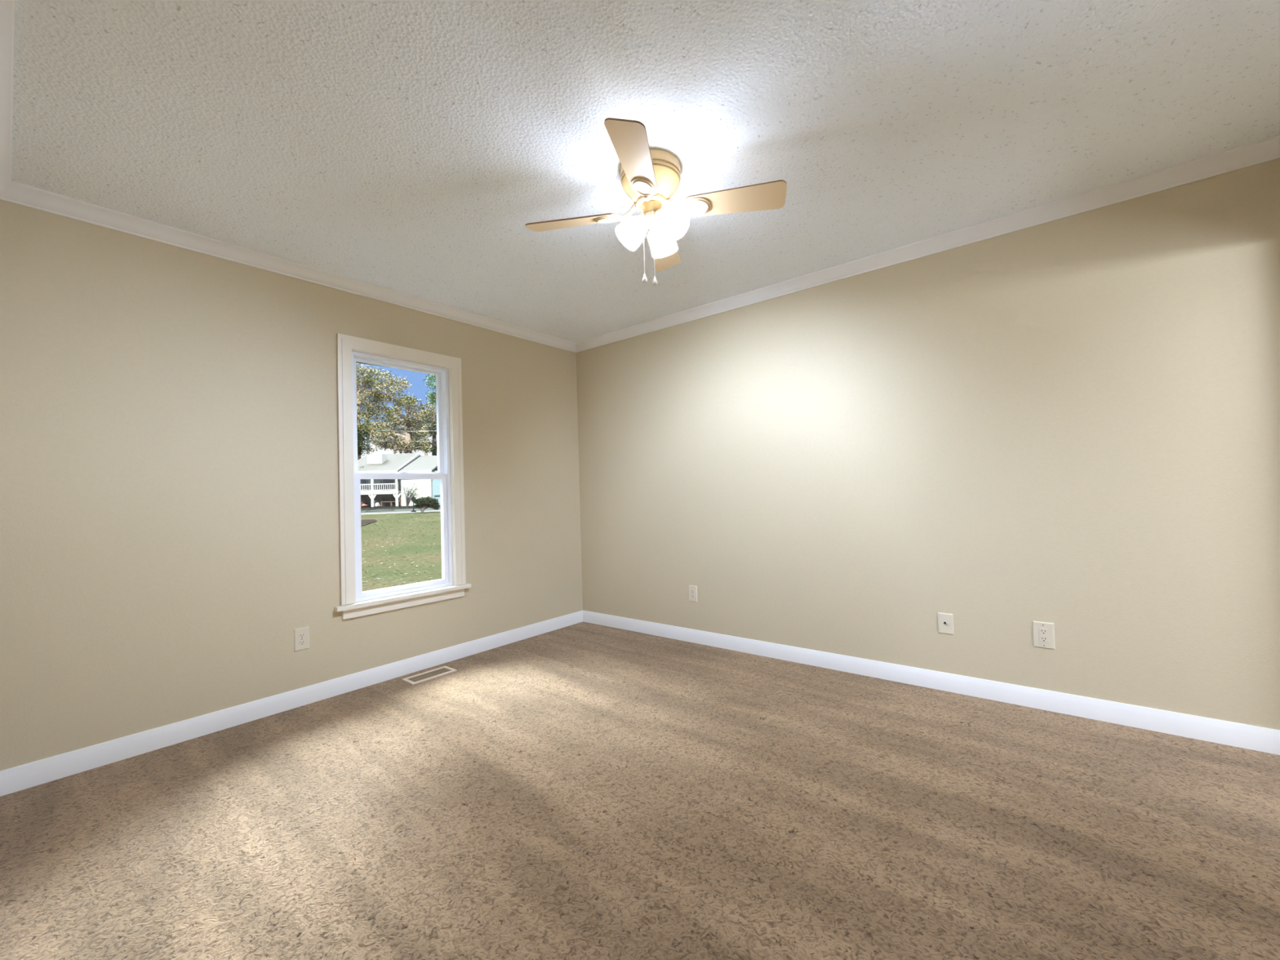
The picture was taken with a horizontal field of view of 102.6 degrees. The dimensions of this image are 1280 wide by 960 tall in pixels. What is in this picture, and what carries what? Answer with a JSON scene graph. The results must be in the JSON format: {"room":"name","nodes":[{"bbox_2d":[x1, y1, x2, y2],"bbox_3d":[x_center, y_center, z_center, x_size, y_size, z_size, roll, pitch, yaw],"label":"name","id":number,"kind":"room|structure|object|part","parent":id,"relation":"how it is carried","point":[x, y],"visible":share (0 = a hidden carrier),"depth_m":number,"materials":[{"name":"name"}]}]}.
{"room":"empty bedroom","nodes":[
{"label":"empty bedroom","id":0,"kind":"room"},
{"bbox_2d":[0,200,582,770],"bbox_3d":[-1.834,0.397,3.017,0.140,3.190,4.272,-3,-2,39],"label":"wall","id":1,"kind":"structure","parent":0,"point":[170,521],"depth_m":2.52,"materials":[{"name":"paint"}]},
{"bbox_2d":[0,180,576,352],"bbox_3d":[-1.564,-1.167,3.289,0.056,0.068,3.232,-3,-2,39],"label":"crown molding","id":2,"kind":"structure","parent":1,"relation":"attached to","point":[16,193],"depth_m":2.65,"materials":[{"name":"white paint"}]},
{"bbox_2d":[0,610,582,796],"bbox_3d":[-1.512,1.191,3.246,0.014,0.095,3.232,-3,-2,39],"label":"baseboard","id":3,"kind":"structure","parent":1,"relation":"attached to","point":[24,776],"depth_m":2.59,"materials":[{"name":"white paint"}]},
{"bbox_2d":[293,626,309,652],"bbox_3d":[-1.866,0.878,2.831,0.008,0.124,0.075,-3,-2,39],"label":"wall outlet","id":4,"kind":"object","parent":1,"relation":"attached to","point":[301,635],"visible":1,"depth_m":2.83,"materials":[{"name":"beige plastic"}]},
{"bbox_2d":[298,640,305,645],"bbox_3d":[-1.863,0.897,2.829,0.002,0.024,0.034,-3,-2,39],"label":"receptacle","id":5,"kind":"object","parent":4,"relation":"attached to","point":[301,642],"depth_m":2.83,"materials":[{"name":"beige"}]},
{"bbox_2d":[298,632,305,638],"bbox_3d":[-1.865,0.858,2.829,0.002,0.024,0.034,-3,-2,39],"label":"receptacle","id":6,"kind":"object","parent":4,"relation":"attached to","point":[301,635],"depth_m":2.83,"materials":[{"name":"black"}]},
{"bbox_2d":[355,361,387,367],"bbox_3d":[-1.892,-0.882,3.381,0.310,0.293,4.500,-3,-2,39],"label":"eave","id":7,"kind":"object","parent":1,"relation":"attached to","point":[356,362],"depth_m":3.58,"materials":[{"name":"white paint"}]},
{"bbox_2d":[333,333,471,619],"bbox_3d":[-1.553,-0.023,3.350,0.180,1.679,0.867,-3,-2,39],"label":"window","id":8,"kind":"structure","parent":1,"relation":"in","point":[354,602],"depth_m":3.31,"materials":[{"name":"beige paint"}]},
{"bbox_3d":[-1.595,-0.389,3.392,0.028,0.740,0.605,-3,-2,39],"label":"sash","id":9,"kind":"part","parent":8,"relation":"part of","materials":[{"name":"white plastic"}]},
{"bbox_3d":[-1.570,-0.023,3.371,0.098,1.517,0.649,-3,-2,39],"label":"vinyl frame","id":10,"kind":"part","parent":8,"relation":"part of","materials":[{"name":"white plastic"}]},
{"bbox_3d":[-1.541,0.335,3.347,0.034,0.754,0.601,-3,-2,39],"label":"sash","id":11,"kind":"part","parent":8,"relation":"part of","materials":[{"name":"white plastic"}]},
{"bbox_3d":[-1.513,0.746,3.317,0.135,0.024,0.867,-3,-2,39],"label":"sill","id":12,"kind":"part","parent":8,"relation":"part of","materials":[{"name":"beige paint"}]},
{"bbox_2d":[0,622,1279,959],"bbox_3d":[0.823,1.172,0.813,6.700,0.120,4.082,-3,-2,39],"label":"floor","id":13,"kind":"structure","parent":0,"point":[582,790],"depth_m":1.70,"materials":[{"name":"beige carpet"}]},
{"bbox_2d":[401,666,457,684],"bbox_3d":[-1.325,1.229,3.235,0.136,0.007,0.292,-3,-2,39],"label":"floor vent","id":14,"kind":"object","parent":13,"relation":"in","point":[441,671],"visible":1,"depth_m":3.23,"materials":[{"name":"beige metal"}]},
{"bbox_2d":[11,0,1279,342],"bbox_3d":[0.737,-1.398,0.973,6.840,0.150,4.222,-3,-2,39],"label":"ceiling","id":15,"kind":"structure","parent":0,"point":[409,147],"depth_m":1.82,"materials":[{"name":"white paint"}]},
{"bbox_2d":[524,117,786,285],"bbox_3d":[0.050,-1.025,2.093,0.822,0.502,0.822,-1,-2,-34],"label":"ceiling fan","id":16,"kind":"object","parent":15,"relation":"hanging from","point":[650,177],"visible":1,"depth_m":2.03,"materials":[{"name":"brown wood"}]},
{"bbox_3d":[-0.279,-1.084,2.157,0.395,0.042,0.131,-2,-1,11],"label":"blade","id":17,"kind":"part","parent":16,"relation":"part of","materials":[{"name":"beige wood"}]},
{"bbox_3d":[-0.015,-1.101,1.768,0.131,0.042,0.395,-2,-1,11],"label":"blade","id":18,"kind":"part","parent":16,"relation":"part of","materials":[{"name":"beige wood"}]},
{"bbox_3d":[-0.039,-1.006,2.081,0.127,0.138,0.128,-3,-2,39],"label":"lamp shade","id":19,"kind":"part","parent":16,"relation":"part of","materials":[{"name":"white glass"}]},
{"bbox_3d":[0.015,-0.954,2.057,0.004,0.261,0.004,-3,-2,39],"label":"pull chain","id":20,"kind":"part","parent":16,"relation":"part of","materials":[{"name":"white metal"}]},
{"bbox_3d":[0.019,-0.809,2.054,0.021,0.037,0.021,-3,-2,39],"label":"pull knob","id":21,"kind":"part","parent":16,"relation":"part of","materials":[{"name":"white plastic"}]},
{"bbox_3d":[0.055,-0.945,2.047,0.004,0.275,0.004,-3,-2,39],"label":"pull chain","id":22,"kind":"part","parent":16,"relation":"part of","materials":[{"name":"white metal"}]},
{"bbox_3d":[0.059,-0.794,2.044,0.021,0.037,0.021,-3,-2,39],"label":"pull knob","id":23,"kind":"part","parent":16,"relation":"part of","materials":[{"name":"white plastic"}]},
{"bbox_3d":[0.093,-1.007,2.181,0.116,0.138,0.136,-3,-2,39],"label":"lamp shade","id":24,"kind":"part","parent":16,"relation":"part of","materials":[{"name":"white glass"}]},
{"bbox_3d":[0.110,-1.089,2.421,0.131,0.042,0.395,-2,-1,11],"label":"blade","id":25,"kind":"part","parent":16,"relation":"part of","materials":[{"name":"beige"}]},
{"bbox_3d":[0.107,-1.035,2.036,0.063,0.057,0.045,-3,-2,39],"label":"bulb","id":26,"kind":"part","parent":16,"relation":"part of","materials":[{"name":"white glass"}]},
{"bbox_3d":[0.121,-1.016,2.019,0.140,0.135,0.114,-3,-2,39],"label":"lamp shade","id":27,"kind":"part","parent":16,"relation":"part of","materials":[{"name":"white glass"}]},
{"bbox_3d":[0.374,-1.106,2.033,0.395,0.042,0.131,-2,-1,11],"label":"blade","id":28,"kind":"part","parent":16,"relation":"part of","materials":[{"name":"beige wood"}]},
{"bbox_2d":[576,158,1279,729],"bbox_3d":[2.114,-0.056,2.485,6.700,2.540,0.140,-3,-2,39],"label":"wall","id":29,"kind":"structure","parent":0,"point":[1072,423],"depth_m":2.62,"materials":[{"name":"paint"}]},
{"bbox_2d":[688,585,697,602],"bbox_3d":[0.390,0.838,3.782,0.072,0.120,0.008,-3,-2,39],"label":"wall outlet","id":30,"kind":"object","parent":29,"relation":"attached to","point":[692,588],"visible":1,"depth_m":3.78,"materials":[{"name":"beige plastic"}]},
{"bbox_2d":[575,135,1279,352],"bbox_3d":[1.006,-1.242,3.254,4.100,0.068,0.056,-3,-2,39],"label":"crown molding","id":31,"kind":"structure","parent":29,"relation":"attached to","point":[1268,149],"depth_m":2.61,"materials":[{"name":"white paint"}]},
{"bbox_2d":[582,610,1279,755],"bbox_3d":[1.087,1.114,3.214,4.100,0.095,0.014,-3,-2,39],"label":"baseboard","id":32,"kind":"structure","parent":29,"relation":"attached to","point":[1251,737],"depth_m":2.62,"materials":[{"name":"white paint"}]},
{"bbox_2d":[937,612,954,635],"bbox_3d":[1.645,0.775,2.763,0.073,0.112,0.016,-3,-2,39],"label":"cable plate","id":33,"kind":"object","parent":29,"relation":"attached to","point":[945,620],"visible":1,"depth_m":2.76,"materials":[{"name":"beige plastic"}]},
{"bbox_2d":[1032,620,1055,649],"bbox_3d":[1.971,0.758,2.504,0.084,0.128,0.009,-3,-2,39],"label":"wall outlet","id":34,"kind":"object","parent":29,"relation":"attached to","point":[1043,633],"visible":1,"depth_m":2.50,"materials":[{"name":"beige plastic"}]},
{"bbox_2d":[1039,627,1048,643],"bbox_3d":[1.969,0.758,2.502,0.033,0.068,0.002,-3,-2,39],"label":"receptacle","id":35,"kind":"object","parent":34,"relation":"attached to","point":[1043,632],"depth_m":2.50,"materials":[{"name":"beige plastic"}]},
{"bbox_3d":[-0.964,-0.060,0.649,4.220,2.440,0.120,-3,-2,39],"label":"wall","id":36,"kind":"structure","parent":0,"visible":0},
{"bbox_2d":[0,0,14,191],"bbox_3d":[-0.990,-1.243,0.784,4.100,0.068,0.056,-3,-2,39],"label":"crown molding","id":37,"kind":"structure","parent":36,"relation":"attached to","point":[6,6],"depth_m":1.58,"materials":[{"name":"white paint"}]},
{"label":"outside","id":38,"kind":"structure","parent":0,"visible":0},
{"bbox_2d":[360,511,441,591],"bbox_3d":[-9.298,2.216,19.869,80.000,0.941,38.000,-1,-2,-25],"label":"lawn","id":39,"kind":"structure","parent":38,"point":[369,555],"depth_m":14.90,"materials":[{"name":"green plant"}]},
{"bbox_2d":[360,519,376,526],"bbox_3d":[-14.774,2.284,26.785,1.598,0.237,6.055,-1,-1,-22],"label":"mulch bed","id":40,"kind":"object","parent":39,"relation":"on","point":[363,522],"visible":0.34,"depth_m":27.10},
{"bbox_2d":[360,510,440,514],"bbox_3d":[-17.802,2.498,37.974,80.001,0.239,2.000,-1,-2,-25],"label":"curb","id":41,"kind":"object","parent":39,"relation":"on","point":[431,510],"visible":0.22,"depth_m":37.83,"materials":[{"name":"grey concrete"}]},
{"bbox_2d":[410,495,416,511],"bbox_3d":[-16.959,1.812,38.395,0.400,1.262,0.400,-3,-2,39],"label":"lamp post","id":42,"kind":"object","parent":41,"relation":"on","point":[413,496],"visible":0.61,"depth_m":38.32,"materials":[{"name":"black metal"}]},
{"bbox_2d":[361,512,441,591],"bbox_3d":[-8.669,2.088,20.829,6.062,0.657,33.127,-1,-2,-28],"label":"fallen leaves","id":43,"kind":"object","parent":39,"relation":"on","point":[428,513],"visible":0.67,"depth_m":15.89,"materials":[{"name":"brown plant"}]},
{"bbox_2d":[410,495,440,512],"bbox_3d":[-15.504,1.822,37.365,1.549,1.375,1.963,-3,-2,39],"label":"shrub","id":44,"kind":"object","parent":39,"relation":"on","point":[433,503],"visible":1,"depth_m":37.17,"materials":[{"name":"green plant"}]},
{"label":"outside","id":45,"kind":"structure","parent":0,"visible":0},
{"bbox_2d":[360,507,440,513],"bbox_3d":[-19.502,2.566,41.594,80.000,0.317,6.000,-1,-2,-25],"label":"driveway","id":46,"kind":"structure","parent":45,"point":[427,508],"depth_m":41.37,"materials":[{"name":"grey concrete"}]},
{"bbox_2d":[367,506,394,511],"bbox_3d":[-21.017,2.317,41.445,2.100,0.320,0.800,-1,-2,-25],"label":"tarp","id":47,"kind":"object","parent":46,"relation":"on","point":[384,506],"visible":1,"depth_m":41.19,"materials":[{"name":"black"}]},
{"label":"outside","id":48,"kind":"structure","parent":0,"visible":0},
{"bbox_2d":[360,505,440,510],"bbox_3d":[-37.997,3.201,80.971,134.035,1.780,161.322,-3,-2,39],"label":"yard","id":49,"kind":"structure","parent":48,"point":[366,508],"depth_m":47.82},
{"bbox_2d":[356,422,373,460],"bbox_3d":[-34.701,-2.088,61.626,4.112,10.234,5.925,-2,-1,2],"label":"tree","id":50,"kind":"object","parent":49,"relation":"on","point":[361,439],"visible":0.28,"depth_m":62.66,"materials":[{"name":"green plant"}]},
{"bbox_2d":[366,398,369,454],"bbox_3d":[-38.572,-4.272,72.695,0.418,15.068,0.450,-3,-2,39],"label":"utility pole","id":51,"kind":"object","parent":49,"relation":"on","point":[368,443],"visible":0.1,"depth_m":72.62,"materials":[{"name":"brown wood"}]},
{"bbox_2d":[369,440,436,441],"bbox_3d":[-32.554,-5.656,73.889,11.854,0.276,0.092,-1,-1,-11],"label":"power line","id":52,"kind":"object","parent":51,"relation":"attached to","point":[370,440],"visible":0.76,"depth_m":73.41,"materials":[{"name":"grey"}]},
{"bbox_2d":[377,430,436,431],"bbox_3d":[-32.575,-7.110,73.934,11.867,0.332,0.182,-1,-1,-11],"label":"power line","id":53,"kind":"object","parent":51,"relation":"attached to","point":[377,430],"visible":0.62,"depth_m":73.69,"materials":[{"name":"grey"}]},
{"bbox_2d":[374,499,380,506],"bbox_3d":[-27.038,2.360,52.497,0.771,0.664,1.029,-2,-1,-5],"label":"pile","id":54,"kind":"object","parent":49,"relation":"on","point":[377,503],"visible":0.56,"depth_m":52.30,"materials":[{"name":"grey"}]},
{"bbox_2d":[355,363,422,458],"bbox_3d":[-35.136,-6.211,68.032,11.268,18.560,8.262,-2,-1,23],"label":"tree","id":55,"kind":"object","parent":49,"relation":"on","point":[366,381],"visible":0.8,"depth_m":67.43,"materials":[{"name":"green plant"}]},
{"bbox_2d":[380,497,401,506],"bbox_3d":[-25.163,2.200,52.099,2.100,0.900,0.600,-2,-1,-5],"label":"bench","id":56,"kind":"object","parent":49,"relation":"on","point":[392,500],"visible":0.7,"depth_m":52.27,"materials":[{"name":"brown wood"}]},
{"bbox_2d":[377,405,404,453],"bbox_3d":[-42.422,-4.841,87.844,6.325,16.390,4.132,-3,-2,39],"label":"tree","id":57,"kind":"object","parent":49,"relation":"on","point":[397,411],"visible":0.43,"depth_m":87.73,"materials":[{"name":"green plant"}]},
{"bbox_3d":[-42.573,-9.998,87.968,6.325,6.068,4.132,-3,-2,39],"label":"crown","id":58,"kind":"part","parent":57,"relation":"part of","materials":[{"name":"green plant"}]},
{"bbox_2d":[364,424,419,453],"bbox_3d":[-44.677,-3.745,93.288,6.341,14.361,9.864,-3,-2,39],"label":"tree","id":59,"kind":"object","parent":49,"relation":"on","point":[376,443],"visible":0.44,"depth_m":92.25,"materials":[{"name":"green plant"}]},
{"bbox_2d":[357,453,440,506],"bbox_3d":[-24.660,0.421,57.138,11.645,6.986,13.450,-2,-1,-5],"label":"house","id":60,"kind":"structure","parent":49,"relation":"on","point":[371,490],"depth_m":52.31,"materials":[{"name":"grey"}]},
{"bbox_3d":[-29.086,0.181,53.889,0.675,1.541,0.020,-2,-1,-5],"label":"pane","id":61,"kind":"part","parent":60,"relation":"part of","materials":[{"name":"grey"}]},
{"bbox_3d":[-26.734,1.208,51.271,0.220,4.011,0.220,-2,-1,-5],"label":"post","id":62,"kind":"part","parent":60,"relation":"part of","materials":[{"name":"grey wood"}]},
{"bbox_3d":[-27.664,0.305,54.074,0.730,1.912,0.080,-2,-1,-5],"label":"door","id":63,"kind":"part","parent":60,"relation":"part of","materials":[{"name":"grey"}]},
{"bbox_3d":[-27.140,0.442,51.210,5.636,0.100,0.090,-2,-1,-5],"label":"hand rail","id":64,"kind":"part","parent":60,"relation":"part of","materials":[{"name":"grey wood"}]},
{"bbox_3d":[-27.122,1.038,51.195,5.636,0.070,0.070,-2,-1,-5],"label":"rail","id":65,"kind":"part","parent":60,"relation":"part of","materials":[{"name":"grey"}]},
{"bbox_3d":[-26.550,0.182,54.117,1.091,1.559,0.020,-2,-1,-5],"label":"pane","id":66,"kind":"part","parent":60,"relation":"part of","materials":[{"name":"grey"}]},
{"bbox_3d":[-24.383,1.355,51.478,0.220,4.432,0.220,-2,-1,-5],"label":"post","id":67,"kind":"part","parent":60,"relation":"part of","materials":[{"name":"grey wood"}]},
{"bbox_2d":[361,417,437,455],"bbox_3d":[-47.453,-4.429,101.812,11.526,15.979,17.008,-3,-2,39],"label":"tree","id":68,"kind":"object","parent":49,"relation":"on","point":[425,439],"visible":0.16,"depth_m":100.96,"materials":[{"name":"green plant"}]},
{"bbox_2d":[372,395,436,453],"bbox_3d":[-37.798,-5.258,83.903,8.330,17.023,9.368,-3,-2,39],"label":"tree","id":69,"kind":"object","parent":49,"relation":"on","point":[407,420],"visible":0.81,"depth_m":83.47,"materials":[{"name":"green plant"}]},
{"bbox_2d":[398,482,422,507],"bbox_3d":[-20.877,1.393,46.522,2.266,2.393,2.531,-3,-2,39],"label":"bush","id":70,"kind":"object","parent":49,"relation":"on","point":[407,498],"visible":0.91,"depth_m":46.36,"materials":[{"name":"grey plant"}]},
{"bbox_2d":[411,404,437,455],"bbox_3d":[-31.264,-4.066,76.490,5.392,14.223,5.678,-3,-2,39],"label":"tree","id":71,"kind":"object","parent":49,"relation":"on","point":[433,420],"visible":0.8,"depth_m":76.17,"materials":[{"name":"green plant"}]},
{"bbox_2d":[422,373,435,408],"bbox_3d":[-25.911,-6.042,67.968,5.101,17.879,4.839,-2,-1,-2],"label":"tree","id":72,"kind":"object","parent":49,"relation":"on","point":[433,398],"visible":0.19,"depth_m":66.96,"materials":[{"name":"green plant"}]}
]}

